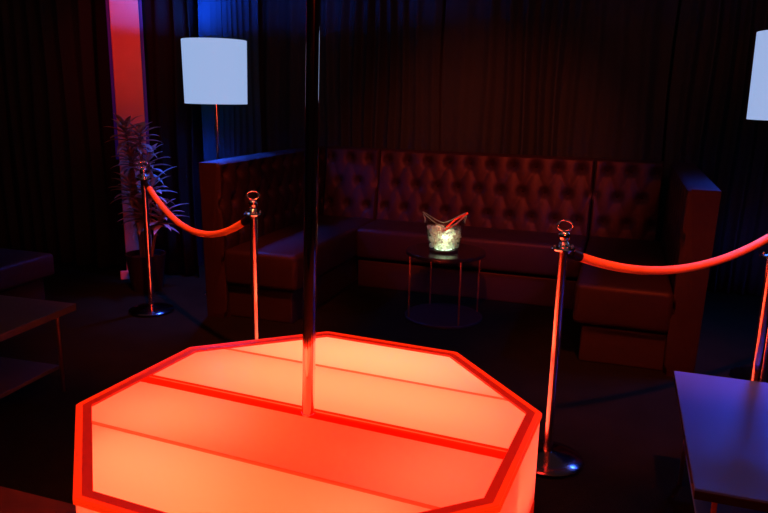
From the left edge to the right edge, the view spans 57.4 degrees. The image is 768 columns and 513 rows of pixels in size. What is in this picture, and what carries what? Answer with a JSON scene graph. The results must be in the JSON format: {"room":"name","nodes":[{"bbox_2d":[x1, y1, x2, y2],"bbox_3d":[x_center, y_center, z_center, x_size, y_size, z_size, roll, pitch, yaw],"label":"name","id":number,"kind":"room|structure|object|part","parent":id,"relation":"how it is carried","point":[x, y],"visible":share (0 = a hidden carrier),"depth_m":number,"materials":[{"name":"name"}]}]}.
{"room":"entertainment venue","nodes":[
{"label":"entertainment venue","id":0,"kind":"room"},
{"bbox_2d":[6,0,155,265],"bbox_3d":[-4.128,-1.623,6.358,5.280,3.100,0.080,5,14,18],"label":"wall","id":1,"kind":"structure","parent":0,"point":[98,7],"depth_m":5.83,"materials":[{"name":"black paint"}]},
{"bbox_2d":[105,0,151,279],"bbox_3d":[-1.971,-1.351,5.373,0.277,3.098,0.195,-3,14,-18],"label":"column","id":2,"kind":"structure","parent":0,"point":[125,36],"depth_m":5.31,"materials":[{"name":"paint"}]},
{"bbox_3d":[-1.976,0.143,5.637,0.270,0.070,0.024,-3,14,-18],"label":"trim","id":3,"kind":"part","parent":2,"relation":"part of","materials":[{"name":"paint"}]},
{"bbox_2d":[188,0,204,265],"bbox_3d":[-1.467,-1.517,6.124,0.080,3.100,1.320,5,14,18],"label":"wall","id":4,"kind":"structure","parent":0,"point":[198,156],"depth_m":5.88,"materials":[{"name":"black paint"}]},
{"bbox_2d":[0,261,761,512],"bbox_3d":[-1.790,0.747,3.349,12.000,0.060,7.800,5,14,18],"label":"floor","id":5,"kind":"structure","parent":0,"point":[624,423],"depth_m":3.95,"materials":[{"name":"carpet"}]},
{"bbox_2d":[0,248,54,299],"bbox_3d":[-2.846,0.276,4.157,1.100,0.450,1.250,5,14,18],"label":"bench","id":6,"kind":"object","parent":5,"relation":"on","point":[22,273],"visible":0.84,"depth_m":4.37,"materials":[{"name":"leather"}]},
{"bbox_2d":[0,295,75,398],"bbox_3d":[-2.080,0.512,3.210,0.900,0.450,0.900,5,14,15],"label":"side table","id":7,"kind":"object","parent":5,"relation":"on","point":[18,315],"visible":1,"depth_m":3.37,"materials":[{"name":"brown wood"}]},
{"bbox_2d":[0,357,58,398],"bbox_3d":[-2.082,0.600,3.230,0.756,0.020,0.756,5,14,15],"label":"shelf","id":8,"kind":"object","parent":7,"relation":"attached to","point":[15,374],"depth_m":3.39,"materials":[{"name":"brown wood"}]},
{"bbox_3d":[-1.606,0.477,3.475,0.014,0.416,0.014,5,14,15],"label":"leg","id":9,"kind":"part","parent":7,"relation":"part of","materials":[{"name":"brown metal"}]},
{"bbox_2d":[105,113,187,292],"bbox_3d":[-1.759,-0.386,5.175,0.654,1.318,0.417,7,14,23],"label":"potted plant","id":10,"kind":"object","parent":5,"relation":"on","point":[135,259],"visible":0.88,"depth_m":5.16,"materials":[{"name":"green plant"}]},
{"bbox_3d":[-1.770,-0.448,5.178,0.284,0.964,0.095,5,14,16],"label":"stem","id":11,"kind":"part","parent":10,"relation":"part of","materials":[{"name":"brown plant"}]},
{"bbox_3d":[-1.802,0.112,5.323,0.300,0.280,0.300,1,13,0],"label":"pot","id":12,"kind":"part","parent":10,"relation":"part of","materials":[{"name":"black"}]},
{"bbox_2d":[129,161,173,317],"bbox_3d":[-1.590,-0.124,4.710,0.300,1.026,0.300,-3,14,-19],"label":"stanchion","id":13,"kind":"object","parent":5,"relation":"on","point":[150,309],"visible":1,"depth_m":4.72,"materials":[{"name":"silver metal"}]},
{"bbox_3d":[-1.591,-0.087,4.719,0.039,0.850,0.039,-3,14,-19],"label":"post","id":14,"kind":"part","parent":13,"relation":"part of","materials":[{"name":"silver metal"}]},
{"bbox_2d":[143,180,249,237],"bbox_3d":[-1.108,-0.250,4.023,0.042,0.244,1.585,-9,16,-36],"label":"rope","id":15,"kind":"object","parent":13,"relation":"hanging from","point":[245,220],"visible":0.9,"depth_m":4.00,"materials":[{"name":"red fabric"}]},
{"bbox_2d":[181,38,246,295],"bbox_3d":[-1.193,-0.616,5.058,0.444,1.841,0.444,1,13,0],"label":"floor lamp","id":16,"kind":"object","parent":5,"relation":"on","point":[214,69],"visible":0.83,"depth_m":4.72,"materials":[{"name":"grey fabric"}]},
{"bbox_3d":[-1.180,-1.289,4.901,0.444,0.430,0.444,1,13,0],"label":"lamp shade","id":17,"kind":"part","parent":16,"relation":"part of","materials":[{"name":"grey fabric"}]},
{"bbox_2d":[243,190,262,339],"bbox_3d":[-0.637,0.185,3.466,0.300,1.026,0.300,-1,13,-10],"label":"stanchion","id":18,"kind":"object","parent":5,"relation":"on","point":[253,213],"visible":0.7,"depth_m":3.42,"materials":[{"name":"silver metal"}]},
{"bbox_3d":[-0.637,0.222,3.475,0.039,0.850,0.039,-1,13,-10],"label":"post","id":19,"kind":"part","parent":18,"relation":"part of","materials":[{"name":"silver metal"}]},
{"bbox_2d":[199,146,384,323],"bbox_3d":[-0.596,-0.256,5.337,0.683,1.035,1.760,5,14,18],"label":"sofa","id":20,"kind":"object","parent":5,"relation":"on","point":[348,189],"visible":0.77,"depth_m":4.93,"materials":[{"name":"leather"}]},
{"bbox_3d":[-0.846,-0.274,5.393,0.171,1.035,1.710,5,14,18],"label":"backrest","id":21,"kind":"part","parent":20,"relation":"part of","materials":[{"name":"leather"}]},
{"bbox_3d":[-0.564,-0.067,5.244,0.530,0.240,1.530,5,14,18],"label":"seat","id":22,"kind":"part","parent":20,"relation":"part of","materials":[{"name":"leather"}]},
{"bbox_3d":[-0.264,-0.601,5.960,0.476,0.635,0.250,5,14,18],"label":"backrest","id":23,"kind":"part","parent":20,"relation":"part of","materials":[{"name":"leather"}]},
{"bbox_2d":[73,331,541,512],"bbox_3d":[-0.269,0.732,2.530,1.527,0.400,1.527,6,14,22],"label":"stage","id":24,"kind":"object","parent":5,"relation":"on","point":[395,427],"visible":0.98,"depth_m":2.31,"materials":[{"name":"red"}]},
{"bbox_3d":[-0.559,0.871,1.845,0.628,0.328,0.005,6,14,22],"label":"panel","id":25,"kind":"part","parent":24,"relation":"part of","materials":[{"name":"plastic"}]},
{"bbox_3d":[-0.478,0.659,1.987,1.220,0.001,0.315,6,14,22],"label":"panel","id":26,"kind":"part","parent":24,"relation":"part of","materials":[{"name":"plastic"}]},
{"bbox_3d":[-0.348,0.590,2.293,1.424,0.001,0.329,6,14,22],"label":"panel","id":27,"kind":"part","parent":24,"relation":"part of","materials":[{"name":"plastic"}]},
{"bbox_2d":[301,0,320,416],"bbox_3d":[-0.216,-0.757,2.155,0.052,2.690,0.052,2,13,0],"label":"pole","id":28,"kind":"object","parent":24,"relation":"on","point":[313,7],"visible":1,"depth_m":2.27,"materials":[{"name":"silver metal"}]},
{"bbox_3d":[-0.188,0.506,2.667,1.424,0.001,0.357,6,14,22],"label":"panel","id":29,"kind":"part","parent":24,"relation":"part of","materials":[{"name":"plastic"}]},
{"bbox_3d":[-0.052,0.434,2.986,1.220,0.001,0.315,6,14,22],"label":"panel","id":30,"kind":"part","parent":24,"relation":"part of","materials":[{"name":"plastic"}]},
{"bbox_3d":[0.022,0.564,3.207,0.628,0.328,0.005,6,14,22],"label":"panel","id":31,"kind":"part","parent":24,"relation":"part of","materials":[{"name":"plastic"}]},
{"bbox_3d":[0.429,0.796,2.246,0.005,0.328,0.628,6,14,22],"label":"panel","id":32,"kind":"part","parent":24,"relation":"part of","materials":[{"name":"plastic"}]},
{"bbox_3d":[-0.272,0.902,2.569,1.520,0.050,1.520,6,14,22],"label":"frame","id":33,"kind":"part","parent":24,"relation":"part of","materials":[{"name":"red"}]},
{"bbox_2d":[405,242,485,328],"bbox_3d":[0.411,0.187,4.766,0.536,0.470,0.536,1,13,0],"label":"round table","id":34,"kind":"object","parent":5,"relation":"on","point":[430,315],"visible":0.93,"depth_m":4.70,"materials":[{"name":"black paint"}]},
{"bbox_3d":[0.170,0.203,4.690,0.012,0.425,0.013,1,13,0],"label":"leg","id":35,"kind":"part","parent":34,"relation":"part of","materials":[{"name":"brown metal"}]},
{"bbox_3d":[0.334,0.133,5.001,0.012,0.425,0.013,1,13,0],"label":"leg","id":36,"kind":"part","parent":34,"relation":"part of","materials":[{"name":"brown metal"}]},
{"bbox_3d":[0.407,0.406,4.817,0.532,0.020,0.532,1,13,0],"label":"plate","id":37,"kind":"part","parent":34,"relation":"part of","materials":[{"name":"black plastic"}]},
{"bbox_2d":[423,211,466,253],"bbox_3d":[0.401,-0.164,4.653,0.300,0.265,0.199,1,13,0],"label":"ice bucket","id":38,"kind":"object","parent":34,"relation":"on","point":[454,250],"visible":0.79,"depth_m":4.63,"materials":[{"name":"clear plastic"}]},
{"label":"ice cube","id":39,"kind":"object","parent":38,"relation":"in","visible":0},
{"label":"ice cube","id":40,"kind":"object","parent":39,"relation":"on","visible":0},
{"label":"ice cube","id":41,"kind":"object","parent":40,"relation":"on","visible":0},
{"label":"ice cube","id":42,"kind":"object","parent":41,"relation":"on","visible":0},
{"label":"ice cube","id":43,"kind":"object","parent":42,"relation":"on","visible":0},
{"bbox_2d":[445,212,468,230],"bbox_3d":[0.470,-0.226,4.597,0.167,0.129,0.060,1,13,0],"label":"tongs","id":44,"kind":"object","parent":43,"relation":"on","point":[467,213],"visible":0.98,"depth_m":4.60,"materials":[{"name":"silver metal"}]},
{"bbox_3d":[0.489,0.246,4.531,0.012,0.425,0.013,1,13,0],"label":"leg","id":45,"kind":"part","parent":34,"relation":"part of","materials":[{"name":"brown metal"}]},
{"bbox_3d":[0.653,0.176,4.843,0.012,0.425,0.013,1,13,0],"label":"leg","id":46,"kind":"part","parent":34,"relation":"part of","materials":[{"name":"brown metal"}]},
{"bbox_2d":[356,149,595,308],"bbox_3d":[0.699,-0.258,5.453,1.707,1.035,0.710,5,14,18],"label":"sofa","id":47,"kind":"object","parent":5,"relation":"on","point":[515,204],"visible":0.98,"depth_m":5.41,"materials":[{"name":"leather"}]},
{"bbox_3d":[0.659,-0.076,5.383,1.707,0.240,0.480,5,14,18],"label":"seat","id":48,"kind":"part","parent":47,"relation":"part of","materials":[{"name":"leather"}]},
{"bbox_3d":[0.777,-0.501,5.620,1.707,0.635,0.250,5,14,18],"label":"backrest","id":49,"kind":"part","parent":47,"relation":"part of","materials":[{"name":"leather"}]},
{"bbox_2d":[536,220,583,478],"bbox_3d":[0.694,0.358,2.833,0.300,1.026,0.300,5,14,14],"label":"stanchion","id":50,"kind":"object","parent":5,"relation":"on","point":[555,460],"visible":0.95,"depth_m":2.83,"materials":[{"name":"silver metal"}]},
{"bbox_3d":[0.694,0.395,2.841,0.039,0.850,0.039,5,14,14],"label":"post","id":51,"kind":"part","parent":50,"relation":"part of","materials":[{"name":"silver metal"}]},
{"bbox_2d":[568,234,767,274],"bbox_3d":[1.301,-0.012,3.051,1.328,0.174,0.042,-5,15,-26],"label":"rope","id":52,"kind":"object","parent":50,"relation":"hanging from","point":[578,256],"visible":0.92,"depth_m":3.01,"materials":[{"name":"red fabric"}]},
{"bbox_2d":[573,158,720,376],"bbox_3d":[1.673,-0.042,4.609,0.684,1.035,1.730,5,14,18],"label":"sofa","id":53,"kind":"object","parent":5,"relation":"on","point":[653,322],"visible":0.97,"depth_m":3.96,"materials":[{"name":"leather"}]},
{"bbox_3d":[1.556,0.133,4.565,0.520,0.240,1.500,5,14,18],"label":"seat","id":54,"kind":"part","parent":53,"relation":"part of","materials":[{"name":"leather"}]},
{"bbox_3d":[1.820,-0.401,5.278,0.481,0.635,0.250,5,14,18],"label":"backrest","id":55,"kind":"part","parent":53,"relation":"part of","materials":[{"name":"leather"}]},
{"bbox_3d":[1.903,-0.014,4.508,0.181,1.035,1.680,5,14,18],"label":"backrest","id":56,"kind":"part","parent":53,"relation":"part of","materials":[{"name":"leather"}]},
{"bbox_2d":[673,371,767,512],"bbox_3d":[1.420,0.803,2.257,0.900,0.450,0.900,5,14,18],"label":"side table","id":57,"kind":"object","parent":5,"relation":"on","point":[724,420],"visible":1,"depth_m":2.25,"materials":[{"name":"blue paint"}]},
{"bbox_3d":[1.178,0.704,2.734,0.014,0.416,0.014,5,14,18],"label":"leg","id":58,"kind":"part","parent":57,"relation":"part of","materials":[{"name":"brown metal"}]},
{"bbox_3d":[0.932,0.865,2.022,0.014,0.416,0.014,5,14,18],"label":"leg","id":59,"kind":"part","parent":57,"relation":"part of","materials":[{"name":"brown wood"}]},
{"bbox_2d":[686,456,767,512],"bbox_3d":[1.419,0.890,2.277,0.756,0.020,0.756,5,14,18],"label":"shelf","id":60,"kind":"object","parent":57,"relation":"attached to","point":[700,506],"depth_m":2.37,"materials":[{"name":"paint"}]},
{"bbox_2d":[729,30,767,382],"bbox_3d":[2.067,-0.226,3.655,0.444,1.841,0.444,1,13,0],"label":"floor lamp","id":61,"kind":"object","parent":5,"relation":"on","point":[758,95],"visible":0.64,"depth_m":3.49,"materials":[{"name":"grey fabric"}]},
{"bbox_3d":[2.080,-0.898,3.498,0.444,0.430,0.444,1,13,0],"label":"lamp shade","id":62,"kind":"part","parent":61,"relation":"part of","materials":[{"name":"grey fabric"}]},
{"bbox_2d":[749,231,767,381],"bbox_3d":[1.483,0.387,2.774,0.300,1.026,0.300,8,15,29],"label":"stanchion","id":63,"kind":"object","parent":5,"relation":"on","point":[762,327],"visible":0.23,"depth_m":2.74,"materials":[{"name":"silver metal"}]},
{"bbox_2d":[760,331,767,382],"bbox_3d":[1.896,0.245,3.417,0.300,1.026,0.300,9,15,29],"label":"stanchion","id":64,"kind":"object","parent":5,"relation":"on","point":[763,377],"visible":0.06,"depth_m":3.47,"materials":[{"name":"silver metal"}]},
{"bbox_2d":[439,0,681,202],"bbox_3d":[1.960,-1.338,5.639,6.700,3.100,0.080,5,14,18],"label":"wall","id":65,"kind":"structure","parent":0,"point":[444,1],"depth_m":5.60,"materials":[{"name":"black paint"}]},
{"bbox_3d":[-1.731,-2.329,2.631,13.859,0.060,11.214,1,13,0],"label":"ceiling","id":66,"kind":"structure","parent":0,"visible":0},
{"bbox_2d":[0,0,110,267],"bbox_3d":[-2.743,-1.436,5.703,0.965,3.055,0.100,5,14,18],"label":"curtain","id":67,"kind":"object","parent":66,"relation":"hanging from","point":[47,51],"visible":0.94,"depth_m":5.78,"materials":[{"name":"brown fabric"}]},
{"bbox_2d":[142,0,198,276],"bbox_3d":[-1.655,-1.346,5.407,0.427,3.055,0.071,5,14,16],"label":"curtain","id":68,"kind":"object","parent":66,"relation":"hanging from","point":[165,22],"visible":0.92,"depth_m":5.47,"materials":[{"name":"black fabric"}]},
{"bbox_2d":[198,0,261,160],"bbox_3d":[-1.259,-1.461,5.933,0.085,3.055,0.905,6,14,20],"label":"curtain","id":69,"kind":"object","parent":66,"relation":"hanging from","point":[239,124],"visible":0.39,"depth_m":5.93,"materials":[{"name":"grey fabric"}]},
{"bbox_2d":[258,0,442,172],"bbox_3d":[-0.359,-1.500,6.176,1.775,3.055,0.114,6,14,19],"label":"curtain","id":70,"kind":"object","parent":66,"relation":"hanging from","point":[380,59],"visible":0.53,"depth_m":6.12,"materials":[{"name":"brown fabric"}]},
{"bbox_2d":[440,0,678,243],"bbox_3d":[1.331,-1.339,5.624,1.804,3.055,0.114,5,14,17],"label":"curtain","id":71,"kind":"object","parent":66,"relation":"hanging from","point":[565,78],"visible":0.5,"depth_m":5.59,"materials":[{"name":"brown fabric"}]},
{"bbox_2d":[657,0,767,295],"bbox_3d":[3.343,-1.146,4.965,2.456,3.055,0.118,5,14,18],"label":"curtain","id":72,"kind":"object","parent":66,"relation":"hanging from","point":[708,127],"visible":0.7,"depth_m":5.29,"materials":[{"name":"brown fabric"}]}
]}

